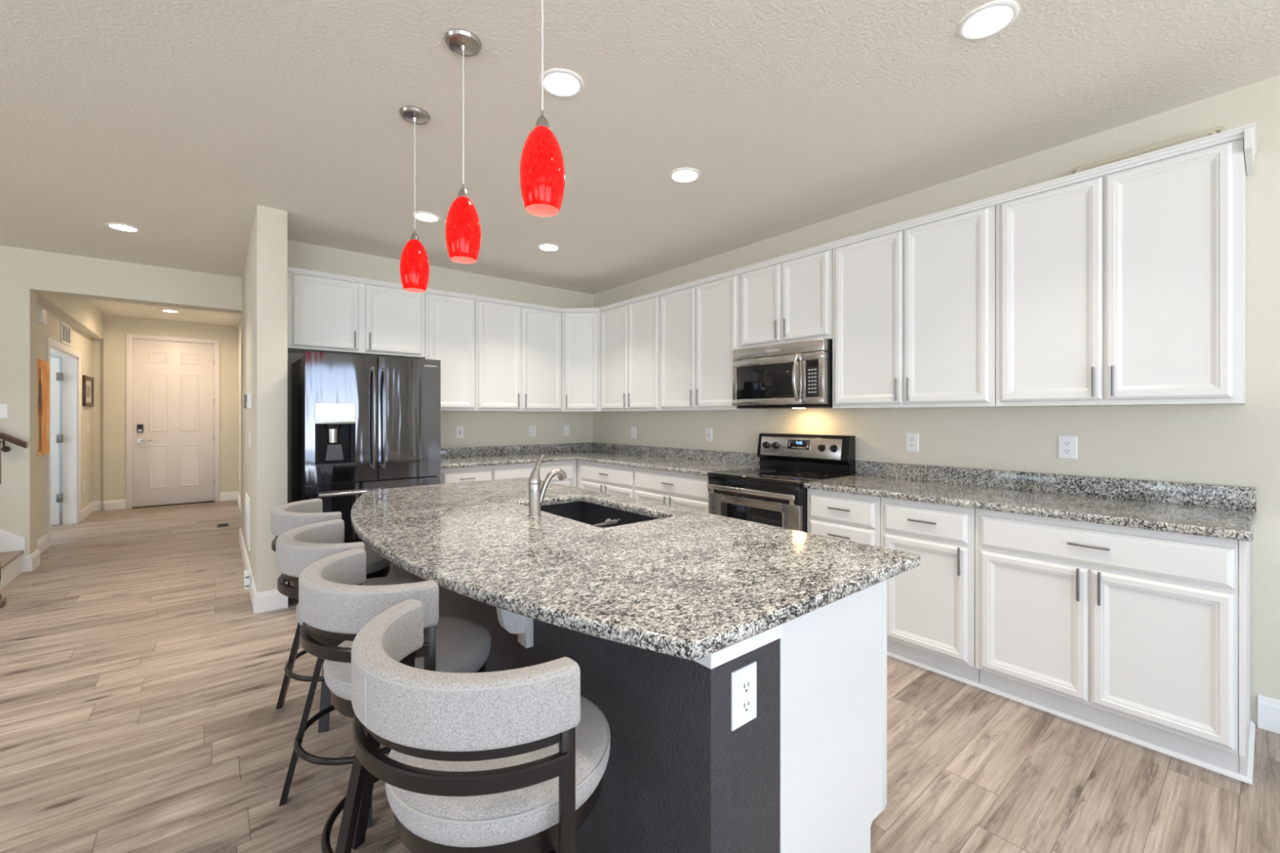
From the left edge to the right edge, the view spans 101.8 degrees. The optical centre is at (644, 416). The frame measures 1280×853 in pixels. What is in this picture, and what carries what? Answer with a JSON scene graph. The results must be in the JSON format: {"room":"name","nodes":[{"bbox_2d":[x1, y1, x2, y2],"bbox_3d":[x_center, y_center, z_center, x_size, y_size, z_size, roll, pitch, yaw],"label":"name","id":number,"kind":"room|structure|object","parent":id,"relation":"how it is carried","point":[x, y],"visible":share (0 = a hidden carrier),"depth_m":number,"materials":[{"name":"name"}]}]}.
{"room":"kitchen","nodes":[
{"label":"kitchen","id":0,"kind":"room"},
{"bbox_2d":[50,353,62,512],"bbox_3d":[-7.608,-0.053,5.178,2.280,2.743,3.690,0,0,-40],"label":"wall","id":1,"kind":"structure","parent":0,"point":[51,355],"depth_m":7.11,"materials":[{"name":"grey paint"}]},
{"bbox_2d":[36,302,93,540],"bbox_3d":[-6.646,-0.053,5.898,0.120,2.743,3.570,0,0,-40],"label":"wall","id":2,"kind":"structure","parent":0,"point":[81,342],"depth_m":6.63,"materials":[{"name":"beige paint"}]},
{"bbox_2d":[36,308,47,324],"bbox_3d":[-5.744,-0.951,4.951,0.060,0.130,0.160,0,0,-40],"label":"door chime","id":3,"kind":"object","parent":2,"relation":"attached to","point":[42,314],"visible":0.76,"depth_m":4.91,"materials":[{"name":"white plastic"}]},
{"bbox_2d":[36,358,49,455],"bbox_3d":[-5.807,-0.088,5.006,0.033,0.910,0.505,0,0,-40],"label":"canvas painting","id":4,"kind":"object","parent":2,"relation":"attached to","point":[42,366],"visible":0.79,"depth_m":5.01,"materials":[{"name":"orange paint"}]},
{"bbox_2d":[50,357,62,524],"bbox_3d":[-7.360,0.301,6.056,0.782,2.015,0.099,0,0,-41],"label":"door","id":5,"kind":"structure","parent":2,"relation":"in","point":[56,376],"depth_m":6.28,"materials":[{"name":"white paint"}]},
{"bbox_2d":[46,337,80,546],"bbox_3d":[-6.583,0.259,5.836,0.138,2.120,1.645,0,0,-40],"label":"trim","id":6,"kind":"structure","parent":2,"relation":"attached to","point":[71,364],"depth_m":6.37,"materials":[{"name":"white paint"}]},
{"bbox_2d":[60,320,71,346],"bbox_3d":[-6.573,-0.936,5.913,0.012,0.240,0.480,0,0,-40],"label":"air vent","id":7,"kind":"object","parent":2,"relation":"in","point":[65,329],"visible":1,"depth_m":5.91,"materials":[{"name":"white metal"}]},
{"bbox_2d":[25,499,125,572],"bbox_3d":[-6.367,1.251,5.918,0.335,0.135,3.756,0,0,-40],"label":"baseboard","id":8,"kind":"structure","parent":2,"relation":"attached to","point":[32,561],"depth_m":6.66,"materials":[{"name":"white paint"}]},
{"bbox_2d":[82,480,84,490],"bbox_3d":[-7.257,0.899,6.736,0.008,0.122,0.080,0,0,-40],"label":"outlet","id":9,"kind":"object","parent":2,"relation":"attached to","point":[83,482],"visible":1,"depth_m":6.72,"materials":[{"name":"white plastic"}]},
{"bbox_2d":[82,375,93,406],"bbox_3d":[-7.396,-0.332,6.920,0.030,0.398,0.600,0,0,-40],"label":"framed picture","id":10,"kind":"object","parent":2,"relation":"attached to","point":[87,381],"visible":1,"depth_m":6.89,"materials":[{"name":"brown wood"}]},
{"bbox_2d":[86,385,90,397],"bbox_3d":[-7.396,-0.332,6.920,0.002,0.158,0.280,0,0,-40],"label":"print","id":11,"kind":"object","parent":10,"relation":"attached to","point":[88,387],"depth_m":6.93,"materials":[{"name":"grey paper"}]},
{"bbox_2d":[36,293,103,339],"bbox_3d":[-6.535,-1.254,5.944,0.110,0.341,3.500,0,0,-40],"label":"wall","id":12,"kind":"structure","parent":0,"point":[79,313],"depth_m":5.99,"materials":[{"name":"beige paint"}]},
{"bbox_2d":[0,245,241,555],"bbox_3d":[-6.062,-0.053,3.908,4.800,2.743,0.240,0,0,-40],"label":"wall","id":13,"kind":"structure","parent":0,"point":[24,273],"depth_m":4.49,"materials":[{"name":"beige paint"}]},
{"bbox_2d":[0,404,8,418],"bbox_3d":[-5.378,-0.043,4.313,0.130,0.122,0.009,0,0,-40],"label":"light switch","id":14,"kind":"object","parent":13,"relation":"attached to","point":[3,407],"visible":1,"depth_m":4.34,"materials":[{"name":"white plastic"}]},
{"bbox_2d":[0,431,27,452],"bbox_3d":[-5.968,-0.350,3.768,1.965,1.300,0.094,0,0,-40],"label":"handrail","id":15,"kind":"object","parent":13,"relation":"attached to","point":[4,437],"visible":0.94,"depth_m":4.33,"materials":[{"name":"brown wood"}]},
{"bbox_2d":[93,315,238,501],"bbox_3d":[-7.085,-0.053,7.775,1.600,2.743,0.120,0,0,-40],"label":"wall","id":16,"kind":"structure","parent":0,"point":[108,353],"depth_m":7.40,"materials":[{"name":"beige paint"}]},
{"bbox_2d":[125,333,219,508],"bbox_3d":[-7.037,0.067,7.803,1.038,2.503,0.138,0,0,-40],"label":"trim","id":17,"kind":"structure","parent":16,"relation":"attached to","point":[129,337],"depth_m":7.48,"materials":[{"name":"white paint"}]},
{"bbox_2d":[132,338,214,508],"bbox_3d":[-7.005,0.101,7.770,0.917,2.436,0.110,0,0,-40],"label":"door","id":18,"kind":"structure","parent":16,"relation":"in","point":[174,382],"depth_m":7.77,"materials":[{"name":"white paint"}]},
{"bbox_2d":[238,318,240,497],"bbox_3d":[-5.322,-0.053,6.996,0.120,2.743,3.570,0,0,-40],"label":"wall","id":19,"kind":"structure","parent":0,"point":[239,325],"depth_m":7.81,"materials":[{"name":"beige paint"}]},
{"bbox_2d":[240,204,287,592],"bbox_3d":[-3.381,-0.053,4.569,0.172,2.743,2.645,0,0,-40],"label":"wall","id":20,"kind":"structure","parent":0,"point":[264,314],"depth_m":3.57,"materials":[{"name":"beige paint"}]},
{"bbox_2d":[244,394,247,408],"bbox_3d":[-3.306,-0.124,4.322,0.028,0.115,0.140,0,0,-40],"label":"control box","id":21,"kind":"object","parent":20,"relation":"attached to","point":[245,395],"visible":0.54,"depth_m":4.27,"materials":[{"name":"grey plastic"}]},
{"bbox_2d":[244,569,250,590],"bbox_3d":[-2.913,1.199,3.816,0.036,0.130,0.061,0,0,-40],"label":"outlet","id":22,"kind":"object","parent":20,"relation":"attached to","point":[246,573],"visible":1,"depth_m":3.79,"materials":[{"name":"white plastic"}]},
{"bbox_2d":[244,493,250,551],"bbox_3d":[-3.270,0.859,4.287,0.016,0.400,0.500,0,0,-40],"label":"access panel","id":23,"kind":"object","parent":20,"relation":"attached to","point":[247,501],"visible":1,"depth_m":4.12,"materials":[{"name":"white paint"}]},
{"bbox_2d":[246,393,252,408],"bbox_3d":[-2.961,-0.115,3.900,0.033,0.112,0.120,0,0,-40],"label":"thermostat","id":24,"kind":"object","parent":20,"relation":"attached to","point":[249,396],"visible":1,"depth_m":3.86,"materials":[{"name":"white plastic"}]},
{"bbox_2d":[248,431,250,447],"bbox_3d":[-3.101,0.179,4.089,0.009,0.122,0.080,0,0,-40],"label":"light switch","id":25,"kind":"object","parent":20,"relation":"attached to","point":[250,431],"visible":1,"depth_m":4.07,"materials":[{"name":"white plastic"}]},
{"bbox_2d":[219,491,288,613],"bbox_3d":[-4.532,1.251,5.844,0.317,0.135,6.111,0,0,-40],"label":"baseboard","id":26,"kind":"structure","parent":20,"relation":"attached to","point":[270,600],"depth_m":3.57,"materials":[{"name":"white paint"}]},
{"bbox_2d":[287,240,593,503],"bbox_3d":[-1.806,-0.053,5.182,3.020,2.743,0.150,0,0,-40],"label":"wall","id":27,"kind":"structure","parent":0,"point":[481,428],"depth_m":5.19,"materials":[{"name":"beige paint"}]},
{"bbox_2d":[287,272,425,359],"bbox_3d":[-2.409,-0.812,4.349,1.026,0.588,0.358,0,0,-40],"label":"upper cabinet","id":28,"kind":"object","parent":27,"relation":"attached to","point":[325,315],"visible":0.92,"depth_m":4.20,"materials":[{"name":"white paint"}]},
{"bbox_2d":[420,293,475,411],"bbox_3d":[-1.839,-0.579,4.822,0.448,1.054,0.358,0,0,-40],"label":"upper cabinet","id":29,"kind":"object","parent":27,"relation":"attached to","point":[450,321],"visible":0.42,"depth_m":4.72,"materials":[{"name":"white paint"}]},
{"bbox_2d":[455,426,463,438],"bbox_3d":[-1.801,0.155,5.082,0.080,0.122,0.009,0,0,-40],"label":"outlet","id":30,"kind":"object","parent":27,"relation":"attached to","point":[459,429],"visible":1,"depth_m":5.08,"materials":[{"name":"white plastic"}]},
{"bbox_2d":[457,428,461,435],"bbox_3d":[-1.799,0.155,5.080,0.033,0.066,0.002,0,0,-40],"label":"receptacle","id":31,"kind":"object","parent":30,"relation":"attached to","point":[459,429],"depth_m":5.08,"materials":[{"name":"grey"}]},
{"bbox_2d":[467,299,561,411],"bbox_3d":[-1.307,-0.579,5.263,0.924,1.054,0.358,0,0,-40],"label":"upper cabinet","id":32,"kind":"object","parent":27,"relation":"attached to","point":[518,348],"visible":0.96,"depth_m":5.11,"materials":[{"name":"white paint"}]},
{"bbox_2d":[528,425,535,436],"bbox_3d":[-1.198,0.159,5.583,0.080,0.122,0.008,0,0,-40],"label":"outlet","id":33,"kind":"object","parent":27,"relation":"attached to","point":[531,428],"visible":1,"depth_m":5.58,"materials":[{"name":"white plastic"}]},
{"bbox_2d":[563,425,569,435],"bbox_3d":[-0.871,0.161,5.853,0.080,0.122,0.009,0,0,-40],"label":"outlet","id":34,"kind":"object","parent":27,"relation":"attached to","point":[566,428],"visible":1,"depth_m":5.85,"materials":[{"name":"white plastic"}]},
{"bbox_2d":[561,311,606,412],"bbox_3d":[-0.636,-0.579,5.657,0.608,1.054,0.608,0,0,-40],"label":"upper cabinet","id":35,"kind":"object","parent":27,"relation":"attached to","point":[580,331],"visible":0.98,"depth_m":5.42,"materials":[{"name":"white paint"}]},
{"bbox_2d":[287,122,1257,312],"bbox_3d":[0.278,-1.079,3.964,5.599,0.092,2.237,0,0,21],"label":"crown molding","id":36,"kind":"structure","parent":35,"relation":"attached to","point":[1248,132],"depth_m":2.86,"materials":[{"name":"white paint"}]},
{"bbox_2d":[0,0,1279,326],"bbox_3d":[-2.679,-1.484,2.413,8.500,0.120,14.400,0,0,-40],"label":"ceiling","id":37,"kind":"structure","parent":0,"point":[171,121],"depth_m":2.40,"materials":[{"name":"white paint"}]},
{"bbox_2d":[105,222,140,232],"bbox_3d":[-3.923,-1.420,3.917,0.188,0.008,0.188,0,0,-40],"label":"recessed light","id":38,"kind":"object","parent":37,"relation":"in","point":[117,226],"visible":1,"depth_m":3.90,"materials":[{"name":"white paint"}]},
{"bbox_2d":[160,309,179,312],"bbox_3d":[-6.397,-1.420,7.020,0.188,0.008,0.188,0,0,-40],"label":"recessed light","id":39,"kind":"object","parent":37,"relation":"in","point":[164,310],"visible":1,"depth_m":7.02,"materials":[{"name":"white paint"}]},
{"bbox_2d":[399,106,430,293],"bbox_3d":[-1.081,-1.009,2.450,0.135,0.830,0.135,0,0,-40],"label":"pendant lamp","id":40,"kind":"object","parent":37,"relation":"hanging from","point":[414,260],"visible":1,"depth_m":2.41,"materials":[{"name":"red glass"}]},
{"bbox_2d":[412,212,440,222],"bbox_3d":[-1.554,-1.420,3.713,0.188,0.008,0.188,0,0,-40],"label":"recessed light","id":41,"kind":"object","parent":37,"relation":"in","point":[422,216],"visible":0.96,"depth_m":3.71,"materials":[{"name":"white paint"}]},
{"bbox_2d":[444,28,481,263],"bbox_3d":[-0.687,-1.009,1.975,0.135,0.830,0.135,0,0,-40],"label":"pendant lamp","id":42,"kind":"object","parent":37,"relation":"hanging from","point":[463,227],"visible":1,"depth_m":1.94,"materials":[{"name":"red glass"}]},
{"bbox_2d":[519,0,564,217],"bbox_3d":[-0.293,-1.009,1.500,0.135,0.830,0.135,0,0,-40],"label":"pendant lamp","id":43,"kind":"object","parent":37,"relation":"hanging from","point":[542,166],"visible":1,"depth_m":1.46,"materials":[{"name":"red glass"}]},
{"bbox_2d":[537,244,559,251],"bbox_3d":[-0.803,-1.420,4.380,0.188,0.008,0.188,0,0,-40],"label":"recessed light","id":44,"kind":"object","parent":37,"relation":"in","point":[547,247],"visible":1,"depth_m":4.37,"materials":[{"name":"white paint"}]},
{"bbox_2d":[539,69,583,97],"bbox_3d":[-0.352,-1.420,2.224,0.188,0.008,0.188,0,0,-40],"label":"recessed light","id":45,"kind":"object","parent":37,"relation":"in","point":[563,83],"visible":0.99,"depth_m":2.22,"materials":[{"name":"white paint"}]},
{"bbox_2d":[668,168,700,182],"bbox_3d":[0.240,-1.420,3.072,0.188,0.008,0.188,0,0,-40],"label":"recessed light","id":46,"kind":"object","parent":37,"relation":"in","point":[681,175],"visible":1,"depth_m":3.06,"materials":[{"name":"white paint"}]},
{"bbox_2d":[956,0,1019,40],"bbox_3d":[1.235,-1.420,1.872,0.188,0.008,0.188,0,0,-40],"label":"recessed light","id":47,"kind":"object","parent":37,"relation":"in","point":[988,20],"visible":1,"depth_m":1.86,"materials":[{"name":"white paint"}]},
{"bbox_2d":[0,499,1279,852],"bbox_3d":[-2.679,1.379,2.413,8.500,0.120,14.400,0,0,-40],"label":"floor","id":48,"kind":"structure","parent":0,"point":[141,680],"depth_m":2.07,"materials":[{"name":"grey wood"}]},
{"bbox_2d":[0,432,6,608],"bbox_3d":[-4.494,0.699,3.584,0.110,1.240,0.110,0,0,-40],"label":"newel post","id":49,"kind":"object","parent":48,"relation":"on","point":[2,600],"visible":1,"depth_m":3.61,"materials":[{"name":"brown wood"}]},
{"bbox_2d":[0,528,25,590],"bbox_3d":[-5.638,0.516,3.395,1.893,1.606,1.090,0,0,-40],"label":"staircase","id":50,"kind":"structure","parent":48,"relation":"on","point":[12,547],"depth_m":4.32,"materials":[{"name":"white wood"}]},
{"bbox_2d":[217,523,228,527],"bbox_3d":[-5.097,1.316,6.293,0.110,0.005,0.240,0,0,-40],"label":"floor vent","id":51,"kind":"object","parent":48,"relation":"in","point":[222,525],"visible":1,"depth_m":6.28,"materials":[{"name":"brown metal"}]},
{"bbox_2d":[270,498,391,733],"bbox_3d":[-1.442,0.863,2.415,0.491,0.913,0.491,0,0,27],"label":"bar stool","id":52,"kind":"object","parent":48,"relation":"on","point":[285,517],"visible":0.39,"depth_m":2.26,"materials":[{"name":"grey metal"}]},
{"bbox_2d":[275,519,422,828],"bbox_3d":[-1.039,0.863,1.877,0.491,0.913,0.491,0,0,11],"label":"bar stool","id":53,"kind":"object","parent":48,"relation":"on","point":[297,548],"visible":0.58,"depth_m":1.73,"materials":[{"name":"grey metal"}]},
{"bbox_2d":[291,351,440,577],"bbox_3d":[-2.205,0.435,4.126,0.906,1.768,0.907,0,0,-40],"label":"refrigerator","id":54,"kind":"object","parent":48,"relation":"on","point":[361,424],"visible":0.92,"depth_m":3.79,"materials":[{"name":"black metal"}]},
{"bbox_2d":[298,547,491,852],"bbox_3d":[-0.677,0.863,1.452,0.491,0.913,0.491,0,0,-17],"label":"bar stool","id":55,"kind":"object","parent":48,"relation":"on","point":[334,604],"visible":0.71,"depth_m":1.31,"materials":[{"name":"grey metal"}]},
{"bbox_2d":[438,465,492,484],"bbox_3d":[-1.742,0.879,4.714,0.518,0.880,0.642,0,0,-40],"label":"base cabinet","id":56,"kind":"object","parent":48,"relation":"on","point":[452,475],"visible":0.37,"depth_m":4.49,"materials":[{"name":"white paint"}]},
{"bbox_2d":[351,599,610,852],"bbox_3d":[-0.301,0.863,1.025,0.491,0.913,0.491,0,0,-15],"label":"bar stool","id":57,"kind":"object","parent":48,"relation":"on","point":[511,761],"visible":1,"depth_m":0.84,"materials":[{"name":"grey fabric"}]},
{"bbox_2d":[492,460,576,487],"bbox_3d":[-1.200,0.879,5.164,0.884,0.880,0.642,0,0,-40],"label":"base cabinet","id":58,"kind":"object","parent":48,"relation":"on","point":[569,467],"visible":0.08,"depth_m":4.96,"materials":[{"name":"white paint"}]},
{"bbox_2d":[440,442,764,475],"bbox_3d":[-0.586,0.370,4.490,2.019,0.134,2.467,0,0,-40],"label":"countertop","id":59,"kind":"structure","parent":58,"relation":"on","point":[690,461],"depth_m":4.96,"materials":[{"name":"stone"}]},
{"bbox_2d":[577,460,635,498],"bbox_3d":[-0.159,0.879,5.051,0.642,0.880,0.924,0,0,-40],"label":"base cabinet","id":60,"kind":"object","parent":48,"relation":"on","point":[618,480],"visible":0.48,"depth_m":4.80,"materials":[{"name":"white paint"}]},
{"bbox_2d":[393,564,887,852],"bbox_3d":[-0.391,0.879,2.166,0.945,0.880,2.400,0,0,-40],"label":"kitchen island","id":61,"kind":"object","parent":48,"relation":"on","point":[808,774],"visible":0.38,"depth_m":1.26,"materials":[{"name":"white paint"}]},
{"bbox_2d":[351,477,920,660],"bbox_3d":[-0.451,0.420,2.110,1.205,0.034,2.520,0,0,-40],"label":"island countertop","id":62,"kind":"structure","parent":61,"relation":"on","point":[682,583],"depth_m":1.46,"materials":[{"name":"stone"}]},
{"bbox_2d":[528,453,566,517],"bbox_3d":[-0.396,0.278,2.140,0.174,0.250,0.053,0,0,-40],"label":"kitchen faucet","id":63,"kind":"object","parent":62,"relation":"on","point":[536,495],"visible":1,"depth_m":2.09,"materials":[{"name":"silver metal"}]},
{"bbox_2d":[540,501,658,527],"bbox_3d":[-0.238,0.542,2.283,0.406,0.210,0.761,0,0,-40],"label":"sink","id":64,"kind":"object","parent":62,"relation":"in","point":[586,513],"visible":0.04,"depth_m":2.58,"materials":[{"name":"grey stone"}]},
{"bbox_2d":[592,518,621,526],"bbox_3d":[-0.168,0.478,2.349,0.146,0.028,0.029,0,0,-40],"label":"dish brush","id":65,"kind":"object","parent":64,"relation":"on","point":[608,522],"visible":0.98,"depth_m":2.35,"materials":[{"name":"grey plastic"}]},
{"bbox_2d":[731,661,756,731],"bbox_3d":[0.216,0.597,1.111,0.080,0.122,0.008,0,0,-40],"label":"outlet","id":66,"kind":"object","parent":61,"relation":"attached to","point":[744,680],"visible":1,"depth_m":1.10,"materials":[{"name":"white plastic"}]},
{"bbox_2d":[740,679,751,694],"bbox_3d":[0.217,0.576,1.109,0.034,0.027,0.002,0,0,-40],"label":"receptacle","id":67,"kind":"object","parent":66,"relation":"attached to","point":[745,684],"depth_m":1.11,"materials":[{"name":"grey plastic"}]},
{"bbox_2d":[740,697,751,714],"bbox_3d":[0.217,0.617,1.109,0.034,0.027,0.002,0,0,-40],"label":"receptacle","id":68,"kind":"object","parent":66,"relation":"attached to","point":[745,703],"depth_m":1.11,"materials":[{"name":"grey plastic"}]},
{"bbox_2d":[634,467,709,513],"bbox_3d":[0.434,0.879,4.336,0.642,0.880,0.926,0,0,-40],"label":"base cabinet","id":69,"kind":"object","parent":48,"relation":"on","point":[684,491],"visible":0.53,"depth_m":4.11,"materials":[{"name":"white paint"}]},
{"bbox_2d":[706,432,855,532],"bbox_3d":[0.945,0.711,3.657,0.695,1.156,0.762,0,0,-40],"label":"range","id":70,"kind":"object","parent":48,"relation":"on","point":[775,496],"visible":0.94,"depth_m":3.58,"materials":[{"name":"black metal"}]},
{"bbox_2d":[706,466,848,485],"bbox_3d":[0.926,0.412,3.641,0.600,0.022,0.762,0,0,-40],"label":"cooktop","id":71,"kind":"object","parent":70,"relation":"in","point":[766,476],"depth_m":3.58,"materials":[{"name":"black glass"}]},
{"bbox_2d":[807,488,880,546],"bbox_3d":[1.368,0.879,3.209,0.642,0.880,0.453,0,0,-40],"label":"base cabinet","id":72,"kind":"object","parent":48,"relation":"on","point":[855,517],"visible":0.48,"depth_m":3.00,"materials":[{"name":"white paint"}]},
{"bbox_2d":[880,497,979,683],"bbox_3d":[1.660,0.879,2.856,0.642,0.880,0.455,0,0,-40],"label":"base cabinet","id":73,"kind":"object","parent":48,"relation":"on","point":[931,604],"visible":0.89,"depth_m":2.64,"materials":[{"name":"white paint"}]},
{"bbox_2d":[975,508,1250,776],"bbox_3d":[2.079,0.879,2.351,0.643,0.880,0.850,0,0,-40],"label":"base cabinet","id":74,"kind":"object","parent":48,"relation":"on","point":[1144,634],"visible":0.94,"depth_m":2.09,"materials":[{"name":"white paint"}]},
{"bbox_2d":[803,460,1256,542],"bbox_3d":[1.791,0.370,2.699,0.645,0.134,1.788,0,0,-40],"label":"countertop","id":75,"kind":"structure","parent":74,"relation":"on","point":[1217,511],"depth_m":2.51,"materials":[{"name":"stone"}]},
{"bbox_2d":[887,651,1255,784],"bbox_3d":[0.635,1.310,3.664,4.880,0.018,1.403,0,0,32],"label":"trim","id":76,"kind":"structure","parent":74,"relation":"attached to","point":[1248,779],"depth_m":2.16,"materials":[{"name":"white paint"}]},
{"bbox_2d":[593,75,1279,725],"bbox_3d":[2.175,-0.053,2.864,0.150,2.743,8.800,0,0,-40],"label":"wall","id":77,"kind":"structure","parent":0,"point":[1236,445],"depth_m":2.60,"materials":[{"name":"beige paint"}]},
{"bbox_2d":[440,442,759,466],"bbox_3d":[-0.586,0.353,4.490,2.019,0.100,2.467,0,0,-40],"label":"backsplash","id":78,"kind":"structure","parent":77,"relation":"attached to","point":[728,457],"depth_m":5.21,"materials":[{"name":"stone"}]},
{"bbox_2d":[631,426,635,438],"bbox_3d":[-0.114,0.169,5.500,0.009,0.122,0.080,0,0,-40],"label":"outlet","id":79,"kind":"object","parent":77,"relation":"attached to","point":[633,428],"visible":1,"depth_m":5.49,"materials":[{"name":"white plastic"}]},
{"bbox_2d":[600,295,675,411],"bbox_3d":[-0.045,-0.579,5.140,0.358,1.054,0.937,0,0,-40],"label":"upper cabinet","id":80,"kind":"object","parent":77,"relation":"attached to","point":[630,334],"visible":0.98,"depth_m":4.99,"materials":[{"name":"white paint"}]},
{"bbox_2d":[705,427,712,441],"bbox_3d":[0.580,0.165,4.663,0.009,0.122,0.080,0,0,-40],"label":"outlet","id":81,"kind":"object","parent":77,"relation":"attached to","point":[708,431],"visible":1,"depth_m":4.66,"materials":[{"name":"white plastic"}]},
{"bbox_2d":[706,431,710,438],"bbox_3d":[0.578,0.165,4.661,0.002,0.066,0.033,0,0,-40],"label":"receptacle","id":82,"kind":"object","parent":81,"relation":"attached to","point":[708,432],"depth_m":4.66,"materials":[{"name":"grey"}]},
{"bbox_2d":[660,274,764,410],"bbox_3d":[0.546,-0.579,4.427,0.358,1.054,0.907,0,0,-40],"label":"upper cabinet","id":83,"kind":"object","parent":77,"relation":"attached to","point":[700,325],"visible":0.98,"depth_m":4.29,"materials":[{"name":"white paint"}]},
{"bbox_2d":[739,248,832,348],"bbox_3d":[1.085,-0.807,3.777,0.358,0.599,0.774,0,0,-40],"label":"upper cabinet","id":84,"kind":"object","parent":77,"relation":"attached to","point":[789,301],"visible":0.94,"depth_m":3.63,"materials":[{"name":"white paint"}]},
{"bbox_2d":[732,337,832,408],"bbox_3d":[1.043,-0.282,3.744,0.461,0.448,0.764,0,0,-40],"label":"microwave","id":85,"kind":"object","parent":84,"relation":"attached to","point":[798,375],"visible":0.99,"depth_m":3.57,"materials":[{"name":"silver metal"}]},
{"bbox_2d":[905,432,919,452],"bbox_3d":[1.704,0.165,3.307,0.008,0.122,0.080,0,0,-40],"label":"outlet","id":86,"kind":"object","parent":77,"relation":"attached to","point":[912,439],"visible":1,"depth_m":3.30,"materials":[{"name":"white plastic"}]},
{"bbox_2d":[909,436,914,441],"bbox_3d":[1.701,0.144,3.306,0.002,0.027,0.034,0,0,-40],"label":"receptacle","id":87,"kind":"object","parent":86,"relation":"attached to","point":[911,438],"depth_m":3.30,"materials":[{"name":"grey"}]},
{"bbox_2d":[909,443,914,448],"bbox_3d":[1.701,0.185,3.306,0.002,0.027,0.034,0,0,-40],"label":"receptacle","id":88,"kind":"object","parent":86,"relation":"attached to","point":[911,445],"depth_m":3.30,"materials":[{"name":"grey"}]},
{"bbox_2d":[832,204,1013,408],"bbox_3d":[1.626,-0.579,3.124,0.358,1.054,0.914,0,0,-40],"label":"upper cabinet","id":89,"kind":"object","parent":77,"relation":"attached to","point":[914,308],"visible":0.97,"depth_m":2.97,"materials":[{"name":"white paint"}]},
{"bbox_2d":[855,460,1256,511],"bbox_3d":[2.031,0.353,2.898,0.020,0.100,1.788,0,0,-40],"label":"backsplash","id":90,"kind":"structure","parent":77,"relation":"attached to","point":[1230,497],"depth_m":2.65,"materials":[{"name":"stone"}]},
{"bbox_2d":[1057,435,1077,459],"bbox_3d":[2.202,0.161,2.706,0.008,0.122,0.080,0,0,-40],"label":"outlet","id":91,"kind":"object","parent":77,"relation":"attached to","point":[1067,445],"visible":1,"depth_m":2.70,"materials":[{"name":"white plastic"}]},
{"bbox_2d":[1062,440,1071,445],"bbox_3d":[2.200,0.140,2.704,0.002,0.027,0.034,0,0,-40],"label":"receptacle","id":92,"kind":"object","parent":91,"relation":"attached to","point":[1064,442],"depth_m":2.70,"materials":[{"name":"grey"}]},
{"bbox_2d":[1062,448,1071,453],"bbox_3d":[2.200,0.181,2.704,0.002,0.027,0.034,0,0,-40],"label":"receptacle","id":93,"kind":"object","parent":91,"relation":"attached to","point":[1064,451],"depth_m":2.70,"materials":[{"name":"grey plastic"}]},
{"bbox_2d":[995,137,1245,407],"bbox_3d":[2.187,-0.579,2.447,0.358,1.054,0.836,0,0,-40],"label":"upper cabinet","id":94,"kind":"object","parent":77,"relation":"attached to","point":[1126,287],"visible":0.98,"depth_m":2.28,"materials":[{"name":"white paint"}]},
{"bbox_2d":[1075,129,1216,173],"bbox_3d":[2.309,-1.183,2.420,0.035,0.113,0.475,0,0,-40],"label":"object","id":95,"kind":"object","parent":94,"relation":"on","point":[1206,133],"visible":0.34,"depth_m":2.40,"materials":[{"name":"beige wood"}]},
{"bbox_2d":[1068,125,1226,175],"bbox_3d":[2.344,-1.195,2.454,0.041,0.137,0.537,0,0,-40],"label":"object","id":96,"kind":"object","parent":94,"relation":"on","point":[1219,129],"visible":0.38,"depth_m":2.40,"materials":[{"name":"beige wood"}]},
{"bbox_2d":[1257,694,1279,733],"bbox_3d":[3.716,1.251,0.875,0.016,0.135,3.470,0,0,-40],"label":"baseboard","id":97,"kind":"structure","parent":77,"relation":"attached to","point":[1268,708],"depth_m":2.18,"materials":[{"name":"white paint"}]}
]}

